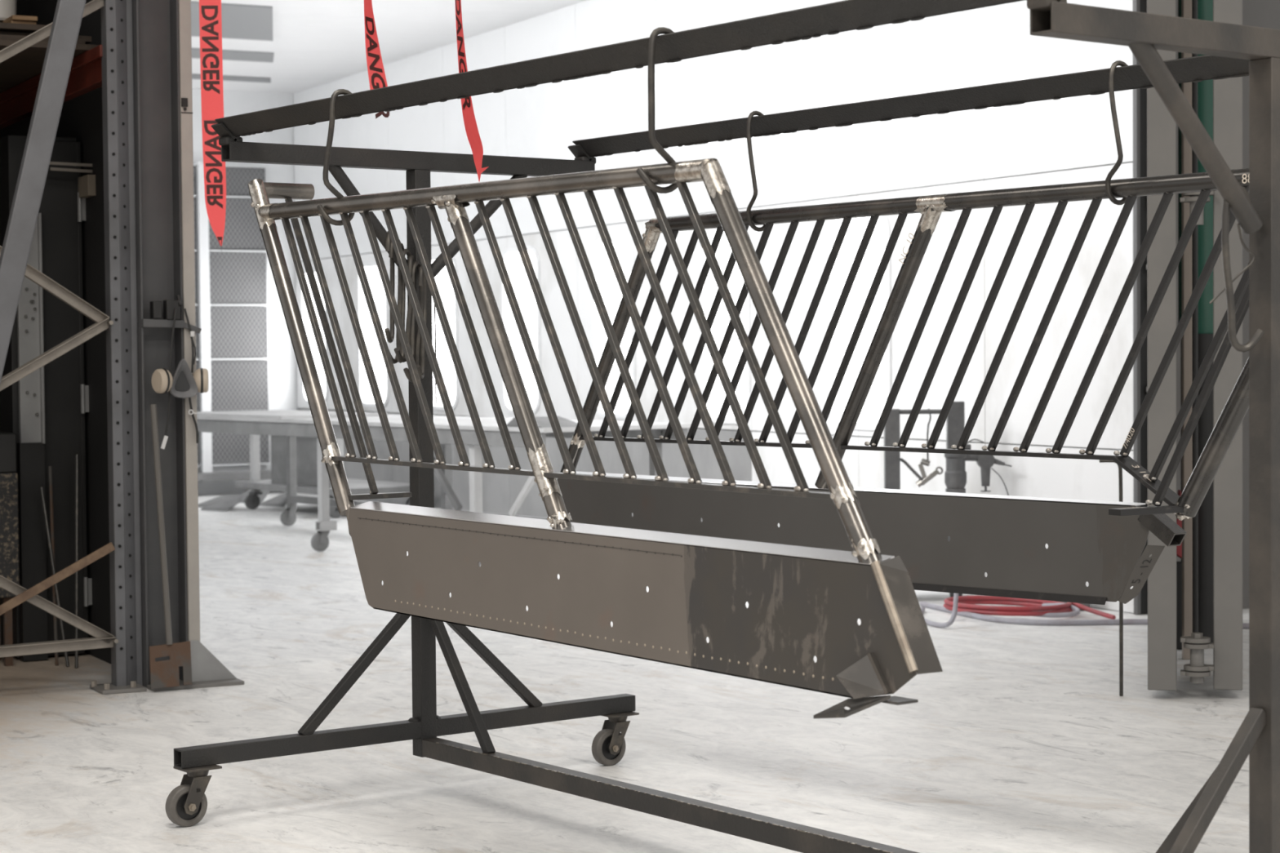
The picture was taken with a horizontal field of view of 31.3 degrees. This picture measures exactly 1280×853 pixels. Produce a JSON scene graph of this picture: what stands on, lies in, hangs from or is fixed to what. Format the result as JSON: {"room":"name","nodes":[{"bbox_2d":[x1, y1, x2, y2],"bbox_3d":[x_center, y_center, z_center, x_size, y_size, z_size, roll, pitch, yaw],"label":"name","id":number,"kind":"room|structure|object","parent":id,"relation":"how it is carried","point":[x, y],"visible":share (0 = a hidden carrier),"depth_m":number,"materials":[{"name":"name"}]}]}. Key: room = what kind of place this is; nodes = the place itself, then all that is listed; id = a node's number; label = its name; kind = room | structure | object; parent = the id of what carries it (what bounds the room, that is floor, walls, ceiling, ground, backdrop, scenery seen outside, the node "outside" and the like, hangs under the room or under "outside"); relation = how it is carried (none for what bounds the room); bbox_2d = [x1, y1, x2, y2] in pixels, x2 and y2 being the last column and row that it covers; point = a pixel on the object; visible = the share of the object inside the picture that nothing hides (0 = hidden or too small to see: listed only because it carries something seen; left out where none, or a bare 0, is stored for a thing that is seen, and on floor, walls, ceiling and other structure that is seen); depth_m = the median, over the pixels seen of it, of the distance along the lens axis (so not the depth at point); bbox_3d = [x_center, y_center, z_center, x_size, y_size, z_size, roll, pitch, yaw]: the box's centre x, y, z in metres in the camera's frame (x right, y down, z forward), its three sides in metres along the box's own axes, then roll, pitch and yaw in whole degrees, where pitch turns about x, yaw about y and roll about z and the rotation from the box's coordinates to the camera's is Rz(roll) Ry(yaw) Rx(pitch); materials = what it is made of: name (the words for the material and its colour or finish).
{"room":"workspace","nodes":[
{"label":"workspace","id":0,"kind":"room"},
{"bbox_2d":[0,0,111,664],"bbox_3d":[-2.730,-1.368,10.290,0.030,4.600,3.600,-1,2,-28],"label":"wall","id":1,"kind":"structure","parent":0,"point":[81,117],"depth_m":9.37,"materials":[{"name":"black metal"}]},
{"bbox_2d":[191,88,301,493],"bbox_3d":[-5.108,-1.184,19.925,4.700,3.660,0.460,-1,2,-28],"label":"wall","id":2,"kind":"structure","parent":0,"point":[243,342],"depth_m":20.78,"materials":[{"name":"white paint"}]},
{"bbox_2d":[191,0,586,93],"bbox_3d":[-2.441,-2.914,14.748,4.700,0.118,11.800,-1,2,-28],"label":"ceiling","id":3,"kind":"structure","parent":0,"point":[292,46],"depth_m":17.04,"materials":[{"name":"grey paint"}]},
{"bbox_2d":[199,0,226,251],"bbox_3d":[-1.551,-1.624,8.261,0.089,1.980,0.007,0,2,0],"label":"tape","id":4,"kind":"object","parent":3,"relation":"hanging from","point":[210,11],"visible":0.98,"depth_m":8.28,"materials":[{"name":"red plastic"}]},
{"bbox_2d":[191,73,271,82],"bbox_3d":[-4.468,-2.991,19.274,2.910,0.020,0.260,-1,2,-28],"label":"ceiling vent","id":5,"kind":"object","parent":3,"relation":"in","point":[196,77],"depth_m":19.76,"materials":[{"name":"grey"}]},
{"bbox_2d":[191,0,272,40],"bbox_3d":[-3.347,-2.904,16.232,2.070,0.020,1.570,-1,2,-28],"label":"ceiling vent","id":6,"kind":"object","parent":3,"relation":"in","point":[241,21],"depth_m":16.39,"materials":[{"name":"grey"}]},
{"bbox_2d":[191,48,274,62],"bbox_3d":[-3.981,-2.951,17.881,2.480,0.020,0.500,-1,2,-28],"label":"ceiling vent","id":7,"kind":"object","parent":3,"relation":"in","point":[228,55],"depth_m":18.25,"materials":[{"name":"grey"}]},
{"bbox_2d":[0,491,1248,852],"bbox_3d":[-1.217,1.015,7.291,28.000,0.001,30.000,-2,2,-37],"label":"floor","id":8,"kind":"structure","parent":0,"point":[1025,740],"depth_m":7.20,"materials":[{"name":"concrete"}]},
{"bbox_2d":[0,431,19,666],"bbox_3d":[-2.721,0.496,9.229,0.360,0.940,0.300,-1,2,-28],"label":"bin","id":9,"kind":"object","parent":8,"relation":"on","point":[9,510],"visible":0.89,"depth_m":9.16,"materials":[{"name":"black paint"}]},
{"bbox_2d":[16,213,48,661],"bbox_3d":[-2.486,0.043,9.332,0.101,1.825,0.075,-1,2,-28],"label":"channel","id":10,"kind":"object","parent":8,"relation":"on","point":[30,340],"visible":0.89,"depth_m":9.32,"materials":[{"name":"silver metal"}]},
{"bbox_2d":[0,0,85,383],"bbox_3d":[-2.184,-0.565,7.957,0.813,3.086,0.050,-1,2,-28],"label":"diagonal brace","id":11,"kind":"object","parent":8,"relation":"on","point":[52,86],"visible":1,"depth_m":7.96,"materials":[{"name":"paint"}]},
{"bbox_2d":[0,134,92,657],"bbox_3d":[-2.549,-0.129,9.639,0.304,2.140,0.594,-1,2,-28],"label":"tall cabinet","id":12,"kind":"object","parent":8,"relation":"on","point":[63,211],"visible":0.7,"depth_m":9.42,"materials":[{"name":"metal"}]},
{"bbox_2d":[48,466,58,665],"bbox_3d":[-2.372,0.562,9.245,0.014,0.800,0.114,-1,2,-22],"label":"rod","id":13,"kind":"object","parent":8,"relation":"on","point":[50,468],"visible":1,"depth_m":9.25,"materials":[{"name":"black metal"}]},
{"bbox_2d":[40,487,69,666],"bbox_3d":[-2.353,0.604,9.188,0.135,0.720,0.013,0,2,27],"label":"rod","id":14,"kind":"object","parent":8,"relation":"on","point":[42,491],"visible":0.69,"depth_m":9.19,"materials":[{"name":"black metal"}]},
{"bbox_2d":[0,0,146,694],"bbox_3d":[-3.066,-1.038,9.430,1.254,4.000,2.940,-1,2,-28],"label":"rack","id":15,"kind":"object","parent":8,"relation":"on","point":[108,65],"visible":1,"depth_m":8.50,"materials":[{"name":"metal"}]},
{"bbox_2d":[0,39,98,93],"bbox_3d":[-3.055,-1.455,9.481,1.050,0.022,2.350,-1,2,-28],"label":"plywood sheet","id":16,"kind":"object","parent":15,"relation":"on","point":[28,64],"visible":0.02,"depth_m":9.03,"materials":[{"name":"brown wood"}]},
{"bbox_2d":[0,34,85,44],"bbox_3d":[-3.077,-1.480,9.469,1.000,0.022,2.250,-1,2,-28],"label":"plywood sheet","id":17,"kind":"object","parent":16,"relation":"on","point":[4,37],"visible":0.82,"depth_m":8.59,"materials":[{"name":"brown wood"}]},
{"bbox_2d":[0,31,91,44],"bbox_3d":[-3.081,-1.509,9.551,1.030,0.022,2.200,-1,2,-28],"label":"plywood sheet","id":18,"kind":"object","parent":17,"relation":"on","point":[88,38],"visible":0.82,"depth_m":8.70,"materials":[{"name":"brown wood"}]},
{"bbox_2d":[0,22,45,32],"bbox_3d":[-3.086,-1.532,9.463,0.980,0.022,2.150,-1,2,-28],"label":"plywood sheet","id":19,"kind":"object","parent":18,"relation":"on","point":[7,27],"visible":0.02,"depth_m":8.65,"materials":[{"name":"brown wood"}]},
{"bbox_2d":[1,14,37,24],"bbox_3d":[-3.081,-1.602,9.492,0.900,0.109,1.100,-1,2,-28],"label":"wooden pallet","id":20,"kind":"object","parent":19,"relation":"on","point":[13,19],"visible":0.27,"depth_m":9.20,"materials":[{"name":"brown wood"}]},
{"bbox_2d":[0,0,17,22],"bbox_3d":[-2.619,-1.822,9.355,0.158,0.330,0.158,-2,2,-37],"label":"pail","id":21,"kind":"object","parent":20,"relation":"on","point":[7,7],"visible":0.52,"depth_m":9.31,"materials":[{"name":"grey plastic"}]},
{"bbox_2d":[0,542,115,615],"bbox_3d":[-2.388,0.709,8.247,1.003,0.539,0.012,-1,2,-28],"label":"brace","id":22,"kind":"object","parent":15,"relation":"on","point":[108,548],"visible":1,"depth_m":8.37,"materials":[{"name":"brown metal"}]},
{"bbox_2d":[78,174,95,198],"bbox_3d":[-2.223,-0.983,9.371,0.120,0.085,0.160,-1,2,-28],"label":"carton","id":23,"kind":"object","parent":15,"relation":"on","point":[86,184],"visible":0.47,"depth_m":9.29,"materials":[{"name":"brown cardboard"}]},
{"bbox_2d":[49,167,92,173],"bbox_3d":[-2.289,-1.034,9.301,0.220,0.055,0.030,-1,2,-28],"label":"clamp","id":24,"kind":"object","parent":23,"relation":"on","point":[51,168],"visible":0.56,"depth_m":9.28,"materials":[{"name":"grey metal"}]},
{"bbox_2d":[49,161,92,167],"bbox_3d":[-2.326,-1.058,9.281,0.343,0.055,0.030,-1,2,-28],"label":"clamp","id":25,"kind":"object","parent":24,"relation":"on","point":[51,162],"visible":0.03,"depth_m":9.28,"materials":[{"name":"grey metal"}]},
{"bbox_2d":[75,454,78,667],"bbox_3d":[-2.259,0.538,9.168,0.014,0.850,0.121,-1,2,-6],"label":"rod","id":26,"kind":"object","parent":8,"relation":"on","point":[76,455],"visible":0.96,"depth_m":9.17,"materials":[{"name":"black metal"}]},
{"bbox_2d":[148,404,191,688],"bbox_3d":[-1.763,0.441,8.491,0.155,1.047,0.116,-1,2,-28],"label":"tool","id":27,"kind":"object","parent":8,"relation":"on","point":[163,673],"visible":1,"depth_m":8.47,"materials":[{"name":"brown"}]},
{"bbox_2d":[132,0,244,691],"bbox_3d":[-1.727,-1.223,8.594,0.351,4.400,0.255,-1,2,-28],"label":"steel column","id":28,"kind":"structure","parent":8,"relation":"on","point":[162,40],"depth_m":8.60,"materials":[{"name":"metal"}]},
{"bbox_2d":[141,294,201,333],"bbox_3d":[-1.753,-0.420,8.546,0.223,0.147,0.059,-1,2,-22],"label":"wall bracket","id":29,"kind":"object","parent":28,"relation":"attached to","point":[169,305],"visible":1,"depth_m":8.52,"materials":[{"name":"metal"}]},
{"bbox_2d":[151,308,208,448],"bbox_3d":[-1.709,-0.179,8.528,0.214,0.525,0.101,-1,2,-25],"label":"mask","id":30,"kind":"object","parent":28,"relation":"hanging from","point":[183,384],"visible":1,"depth_m":8.52,"materials":[{"name":"grey rubber"}]},
{"bbox_2d":[200,498,244,511],"bbox_3d":[-3.377,0.631,18.500,0.318,0.087,0.209,1,2,38],"label":"floor offcut","id":31,"kind":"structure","parent":8,"relation":"on","point":[224,506],"depth_m":18.48,"materials":[{"name":"metal"}]},
{"bbox_2d":[198,493,247,509],"bbox_3d":[-3.429,0.607,18.826,0.511,0.117,0.219,1,3,44],"label":"floor offcut","id":32,"kind":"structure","parent":8,"relation":"on","point":[224,498],"depth_m":18.87,"materials":[{"name":"metal"}]},
{"bbox_2d":[240,488,270,503],"bbox_3d":[-3.279,0.555,19.448,0.414,0.177,0.216,1,2,41],"label":"floor offcut","id":33,"kind":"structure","parent":8,"relation":"on","point":[264,492],"depth_m":19.37,"materials":[{"name":"metal"}]},
{"bbox_2d":[258,492,286,506],"bbox_3d":[-2.991,0.588,18.982,0.318,0.137,0.209,1,2,38],"label":"floor offcut","id":34,"kind":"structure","parent":8,"relation":"on","point":[280,500],"depth_m":18.96,"materials":[{"name":"metal"}]},
{"bbox_2d":[235,434,409,517],"bbox_3d":[-2.463,0.286,18.279,0.915,0.778,1.600,-2,2,-37],"label":"cart","id":35,"kind":"object","parent":8,"relation":"on","point":[306,447],"visible":0.43,"depth_m":18.09,"materials":[{"name":"grey metal"}]},
{"bbox_2d":[196,413,691,566],"bbox_3d":[-1.604,0.364,14.714,1.077,0.833,4.910,-2,2,-37],"label":"work table","id":36,"kind":"object","parent":8,"relation":"on","point":[291,428],"visible":0.29,"depth_m":14.45,"materials":[{"name":"metal"}]},
{"bbox_2d":[196,409,387,418],"bbox_3d":[-2.458,-0.084,15.630,0.800,0.020,1.500,-2,2,-37],"label":"sheet metal","id":37,"kind":"object","parent":36,"relation":"on","point":[269,414],"visible":0.86,"depth_m":15.37,"materials":[{"name":"silver metal"}]},
{"bbox_2d":[506,416,577,427],"bbox_3d":[-0.523,-0.027,12.717,0.300,0.053,0.380,-2,2,-37],"label":"sheet","id":38,"kind":"object","parent":36,"relation":"on","point":[542,421],"visible":0.56,"depth_m":12.70,"materials":[{"name":"metal"}]},
{"bbox_2d":[165,0,1279,852],"bbox_3d":[0.245,0.132,5.283,1.536,1.868,2.996,-2,2,-37],"label":"rack","id":39,"kind":"object","parent":8,"relation":"on","point":[1230,50],"visible":0.98,"depth_m":5.18,"materials":[{"name":"black metal"}]},
{"bbox_2d":[316,88,354,225],"bbox_3d":[-0.738,-0.657,5.600,0.087,0.327,0.122,-1,2,-20],"label":"s-hook","id":40,"kind":"object","parent":39,"relation":"hanging from","point":[340,91],"visible":0.91,"depth_m":5.56,"materials":[{"name":"metal"}]},
{"bbox_2d":[384,231,395,342],"bbox_3d":[-0.699,-0.390,6.380,0.014,0.315,0.084,0,2,8],"label":"s-hook","id":41,"kind":"object","parent":39,"relation":"hanging from","point":[389,335],"visible":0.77,"depth_m":6.40,"materials":[{"name":"metal"}]},
{"bbox_2d":[388,239,402,364],"bbox_3d":[-0.688,-0.352,6.383,0.014,0.355,0.088,0,2,26],"label":"s-hook","id":42,"kind":"object","parent":39,"relation":"hanging from","point":[391,252],"visible":0.52,"depth_m":6.41,"materials":[{"name":"metal"}]},
{"bbox_2d":[395,242,405,363],"bbox_3d":[-0.670,-0.345,6.383,0.014,0.337,0.092,0,2,8],"label":"s-hook","id":43,"kind":"object","parent":39,"relation":"hanging from","point":[398,351],"visible":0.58,"depth_m":6.41,"materials":[{"name":"metal"}]},
{"bbox_2d":[394,248,412,362],"bbox_3d":[-0.660,-0.338,6.386,0.014,0.317,0.096,0,2,26],"label":"s-hook","id":44,"kind":"object","parent":39,"relation":"hanging from","point":[406,251],"visible":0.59,"depth_m":6.40,"materials":[{"name":"metal"}]},
{"bbox_2d":[407,254,415,357],"bbox_3d":[-0.641,-0.330,6.386,0.014,0.299,0.100,0,2,8],"label":"s-hook","id":45,"kind":"object","parent":39,"relation":"hanging from","point":[411,259],"visible":0.58,"depth_m":6.40,"materials":[{"name":"metal"}]},
{"bbox_2d":[403,261,424,382],"bbox_3d":[-0.632,-0.293,6.390,0.014,0.339,0.104,0,2,26],"label":"s-hook","id":46,"kind":"object","parent":39,"relation":"hanging from","point":[415,264],"visible":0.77,"depth_m":6.40,"materials":[{"name":"metal"}]},
{"bbox_2d":[416,265,426,379],"bbox_3d":[-0.612,-0.291,6.389,0.014,0.321,0.108,0,2,8],"label":"s-hook","id":47,"kind":"object","parent":39,"relation":"hanging from","point":[421,369],"visible":0.78,"depth_m":6.40,"materials":[{"name":"metal"}]},
{"bbox_2d":[434,305,436,403],"bbox_3d":[-0.582,-0.231,6.479,0.007,0.331,0.021,0,2,17],"label":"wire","id":48,"kind":"object","parent":39,"relation":"hanging from","point":[434,305],"visible":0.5,"depth_m":6.48,"materials":[{"name":"metal"}]},
{"bbox_2d":[635,26,677,193],"bbox_3d":[0.046,-0.632,4.583,0.087,0.327,0.087,-1,2,-20],"label":"s-hook","id":49,"kind":"object","parent":39,"relation":"hanging from","point":[660,30],"visible":0.88,"depth_m":4.53,"materials":[{"name":"metal"}]},
{"bbox_2d":[248,158,942,718],"bbox_3d":[-0.205,-0.057,5.045,0.221,1.132,2.494,-2,2,-36],"label":"metal railing","id":50,"kind":"object","parent":49,"relation":"hanging from","point":[805,603],"visible":0.98,"depth_m":4.79,"materials":[{"name":"metal"}]},
{"bbox_2d":[746,111,765,231],"bbox_3d":[0.323,-0.686,6.141,0.098,0.320,0.071,-2,2,-37],"label":"s-hook","id":51,"kind":"object","parent":39,"relation":"hanging from","point":[753,113],"visible":0.92,"depth_m":6.10,"materials":[{"name":"metal"}]},
{"bbox_2d":[556,168,1248,604],"bbox_3d":[0.538,-0.078,5.769,0.259,1.028,2.909,-2,2,-37],"label":"metal railing","id":52,"kind":"object","parent":51,"relation":"hanging from","point":[1100,544],"visible":0.85,"depth_m":5.57,"materials":[{"name":"metal"}]},
{"bbox_2d":[1105,60,1127,204],"bbox_3d":[1.086,-0.661,5.142,0.098,0.320,0.071,-2,2,-37],"label":"s-hook","id":53,"kind":"object","parent":39,"relation":"hanging from","point":[1111,86],"visible":0.91,"depth_m":5.10,"materials":[{"name":"metal"}]},
{"bbox_2d":[1209,223,1255,303],"bbox_3d":[1.069,-0.293,4.116,0.088,0.145,0.021,-1,2,-12],"label":"wire","id":54,"kind":"object","parent":39,"relation":"hanging from","point":[1237,224],"visible":0.98,"depth_m":4.12,"materials":[{"name":"metal"}]},
{"bbox_2d":[1221,185,1264,352],"bbox_3d":[1.081,-0.283,4.098,0.088,0.300,0.014,-1,2,-20],"label":"s-hook","id":55,"kind":"object","parent":39,"relation":"hanging from","point":[1258,335],"visible":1,"depth_m":4.08,"materials":[{"name":"metal"}]},
{"bbox_2d":[920,593,958,627],"bbox_3d":[1.406,0.734,10.703,0.218,0.299,1.064,0,2,10],"label":"air hose","id":56,"kind":"object","parent":8,"relation":"on","point":[953,615],"visible":0.34,"depth_m":10.23,"materials":[{"name":"white rubber"}]},
{"bbox_2d":[884,401,1012,597],"bbox_3d":[1.512,0.367,11.432,0.683,0.983,0.340,0,2,1],"label":"stand","id":57,"kind":"object","parent":8,"relation":"on","point":[955,474],"visible":0.51,"depth_m":11.40,"materials":[{"name":"paint"}]},
{"bbox_2d":[926,408,931,465],"bbox_3d":[1.444,0.053,11.423,0.024,0.287,0.008,0,2,1],"label":"wire hook","id":58,"kind":"object","parent":57,"relation":"hanging from","point":[930,415],"visible":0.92,"depth_m":11.42,"materials":[{"name":"paint"}]},
{"bbox_2d":[900,457,942,487],"bbox_3d":[1.400,0.229,11.429,0.232,0.152,0.036,0,2,1],"label":"gun","id":59,"kind":"object","parent":58,"relation":"hanging from","point":[925,478],"visible":1,"depth_m":11.42,"materials":[{"name":"silver metal"}]},
{"bbox_2d":[943,595,1115,619],"bbox_3d":[1.790,0.847,10.698,0.510,0.066,0.872,-2,2,-37],"label":"air hose","id":60,"kind":"object","parent":8,"relation":"on","point":[966,603],"visible":0.86,"depth_m":10.60,"materials":[{"name":"red rubber"}]},
{"bbox_2d":[1003,603,1079,617],"bbox_3d":[1.800,0.854,10.590,0.424,0.053,0.361,-1,2,-17],"label":"air hose","id":61,"kind":"object","parent":8,"relation":"on","point":[1077,611],"visible":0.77,"depth_m":10.47,"materials":[{"name":"white rubber"}]},
{"bbox_2d":[1061,601,1090,611],"bbox_3d":[2.063,0.818,10.900,0.100,0.110,0.159,-1,2,-28],"label":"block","id":62,"kind":"object","parent":8,"relation":"on","point":[1084,604],"visible":0.03,"depth_m":10.84,"materials":[{"name":"metal"}]},
{"bbox_2d":[920,601,1248,628],"bbox_3d":[2.039,0.878,10.358,1.952,0.026,0.450,1,2,35],"label":"air hose","id":63,"kind":"object","parent":8,"relation":"on","point":[987,618],"visible":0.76,"depth_m":10.28,"materials":[{"name":"rubber"}]},
{"bbox_2d":[1098,459,1123,696],"bbox_3d":[1.679,0.538,8.146,0.082,0.848,0.015,0,2,1],"label":"rod","id":64,"kind":"object","parent":8,"relation":"on","point":[1120,468],"visible":0.5,"depth_m":8.14,"materials":[{"name":"metal"}]},
{"bbox_2d":[1176,561,1182,649],"bbox_3d":[2.227,0.739,9.437,0.070,0.362,0.070,0,2,0],"label":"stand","id":65,"kind":"object","parent":8,"relation":"on","point":[1179,564],"visible":0.11,"depth_m":9.40,"materials":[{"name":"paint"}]},
{"bbox_2d":[1176,489,1182,559],"bbox_3d":[2.227,0.409,9.427,0.065,0.298,0.050,0,2,0],"label":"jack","id":66,"kind":"object","parent":65,"relation":"on","point":[1179,548],"visible":0.26,"depth_m":9.40,"materials":[{"name":"metal"}]},
{"bbox_2d":[1146,0,1213,690],"bbox_3d":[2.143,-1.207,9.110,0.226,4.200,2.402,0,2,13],"label":"steel column","id":67,"kind":"structure","parent":8,"relation":"on","point":[1161,125],"depth_m":8.01,"materials":[{"name":"grey metal"}]},
{"bbox_2d":[1181,0,1192,659],"bbox_3d":[2.170,-0.621,9.073,0.034,3.101,0.035,0,2,0],"label":"steel column","id":68,"kind":"structure","parent":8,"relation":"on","point":[1186,5],"depth_m":9.07,"materials":[{"name":"grey metal"}]},
{"bbox_2d":[1191,0,1198,632],"bbox_3d":[2.226,-0.725,9.186,0.031,3.300,0.031,-2,2,-37],"label":"pipe","id":69,"kind":"object","parent":8,"relation":"on","point":[1194,2],"visible":0.32,"depth_m":9.19,"materials":[{"name":"metal"}]},
{"bbox_2d":[1177,0,1213,642],"bbox_3d":[2.356,-0.788,9.573,0.199,3.400,0.199,-2,2,-37],"label":"steel column","id":70,"kind":"structure","parent":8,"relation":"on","point":[1205,7],"depth_m":9.51,"materials":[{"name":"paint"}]},
{"bbox_2d":[1213,0,1242,690],"bbox_3d":[2.131,-1.181,8.277,0.100,4.200,0.610,0,2,15],"label":"steel column","id":71,"kind":"structure","parent":8,"relation":"on","point":[1227,92],"depth_m":8.02,"materials":[{"name":"grey metal"}]},
{"bbox_2d":[293,0,1133,613],"bbox_3d":[-0.366,-1.096,15.885,0.152,3.660,11.800,-1,2,-28],"label":"wall","id":72,"kind":"structure","parent":0,"point":[1068,140],"depth_m":13.19,"materials":[{"name":"white paint"}]},
{"bbox_2d":[300,268,328,404],"bbox_3d":[-2.938,-0.809,20.627,0.016,1.220,0.660,-1,2,-28],"label":"wall lamp","id":73,"kind":"object","parent":72,"relation":"attached to","point":[305,318],"visible":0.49,"depth_m":20.59,"materials":[{"name":"white"}]},
{"bbox_2d":[357,262,389,407],"bbox_3d":[-2.256,-0.774,19.325,0.016,1.220,0.680,-1,2,-28],"label":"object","id":74,"kind":"object","parent":72,"relation":"attached to","point":[376,286],"visible":0.5,"depth_m":19.31,"materials":[{"name":"white"}]},
{"bbox_2d":[431,255,458,410],"bbox_3d":[-1.569,-0.738,18.015,0.016,1.220,0.660,-1,2,-28],"label":"wall lamp","id":75,"kind":"object","parent":72,"relation":"attached to","point":[443,282],"visible":0.34,"depth_m":17.91,"materials":[{"name":"white"}]},
{"bbox_2d":[501,245,541,413],"bbox_3d":[-0.870,-0.702,16.682,0.016,1.220,0.650,-1,2,-28],"label":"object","id":76,"kind":"object","parent":72,"relation":"attached to","point":[527,304],"visible":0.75,"depth_m":16.63,"materials":[{"name":"white"}]},
{"bbox_2d":[591,296,607,365],"bbox_3d":[-0.268,-0.650,15.536,0.016,0.468,0.222,-1,2,-28],"label":"wall lamp","id":77,"kind":"object","parent":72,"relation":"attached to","point":[599,336],"depth_m":15.57,"materials":[{"name":"white"}]},
{"bbox_2d":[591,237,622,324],"bbox_3d":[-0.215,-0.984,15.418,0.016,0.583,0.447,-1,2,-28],"label":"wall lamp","id":78,"kind":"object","parent":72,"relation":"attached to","point":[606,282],"depth_m":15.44,"materials":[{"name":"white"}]},
{"bbox_2d":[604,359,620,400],"bbox_3d":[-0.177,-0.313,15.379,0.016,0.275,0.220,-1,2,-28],"label":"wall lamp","id":79,"kind":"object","parent":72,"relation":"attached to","point":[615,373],"depth_m":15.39,"materials":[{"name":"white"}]},
{"bbox_2d":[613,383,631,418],"bbox_3d":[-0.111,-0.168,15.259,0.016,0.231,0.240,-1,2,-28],"label":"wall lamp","id":80,"kind":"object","parent":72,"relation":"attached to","point":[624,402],"depth_m":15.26,"materials":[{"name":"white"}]},
{"bbox_2d":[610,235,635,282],"bbox_3d":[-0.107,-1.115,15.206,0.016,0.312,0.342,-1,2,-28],"label":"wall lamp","id":81,"kind":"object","parent":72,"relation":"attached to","point":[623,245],"depth_m":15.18,"materials":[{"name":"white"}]},
{"bbox_2d":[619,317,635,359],"bbox_3d":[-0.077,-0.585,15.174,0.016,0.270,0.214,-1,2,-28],"label":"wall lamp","id":82,"kind":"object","parent":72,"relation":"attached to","point":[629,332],"depth_m":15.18,"materials":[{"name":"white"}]},
{"bbox_2d":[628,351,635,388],"bbox_3d":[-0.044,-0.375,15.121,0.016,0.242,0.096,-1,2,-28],"label":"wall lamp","id":83,"kind":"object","parent":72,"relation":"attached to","point":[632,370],"depth_m":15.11,"materials":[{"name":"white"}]},
{"bbox_2d":[700,228,751,423],"bbox_3d":[0.523,-0.629,14.026,0.016,1.220,0.590,-1,2,-28],"label":"window","id":84,"kind":"structure","parent":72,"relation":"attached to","point":[734,351],"depth_m":14.03,"materials":[{"name":"white glass"}]},
{"bbox_2d":[826,215,892,430],"bbox_3d":[1.215,-0.593,12.707,0.016,1.220,0.630,-1,2,-28],"label":"window","id":85,"kind":"structure","parent":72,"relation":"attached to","point":[878,393],"depth_m":12.70,"materials":[{"name":"white glass"}]},
{"bbox_2d":[1132,0,1140,614],"bbox_3d":[2.303,-1.121,10.603,0.022,4.000,0.030,-1,2,-28],"label":"trim","id":86,"kind":"structure","parent":72,"relation":"attached to","point":[1135,3],"depth_m":10.61,"materials":[{"name":"grey"}]},
{"bbox_2d":[1176,0,1279,608],"bbox_3d":[4.629,-1.478,11.774,5.000,4.600,0.100,-1,2,-28],"label":"wall","id":87,"kind":"structure","parent":0,"point":[1255,13],"depth_m":10.82,"materials":[{"name":"grey paint"}]},
{"bbox_2d":[1139,0,1147,614],"bbox_3d":[2.358,-1.122,10.636,0.104,4.000,0.024,-1,2,-28],"label":"trim","id":88,"kind":"structure","parent":87,"relation":"attached to","point":[1143,3],"depth_m":10.63,"materials":[{"name":"black paint"}]},
{"bbox_3d":[0.218,-3.531,3.238,12.500,0.100,15.500,-2,2,-37],"label":"ceiling","id":89,"kind":"structure","parent":0,"visible":0},
{"bbox_3d":[-0.989,-3.051,6.859,0.308,1.009,6.003,-2,2,-37],"label":"pipe","id":90,"kind":"object","parent":89,"relation":"hanging from","visible":0},
{"bbox_2d":[364,0,389,119],"bbox_3d":[-0.824,-1.761,6.973,0.112,1.637,0.044,1,2,36],"label":"tape","id":91,"kind":"object","parent":90,"relation":"hanging from","point":[376,74],"visible":0.69,"depth_m":7.00,"materials":[{"name":"red plastic"}]},
{"bbox_2d":[454,0,488,181],"bbox_3d":[-0.481,-1.615,6.267,0.050,1.890,0.133,-2,2,-37],"label":"tape","id":92,"kind":"object","parent":90,"relation":"hanging from","point":[469,121],"visible":0.82,"depth_m":6.30,"materials":[{"name":"red plastic"}]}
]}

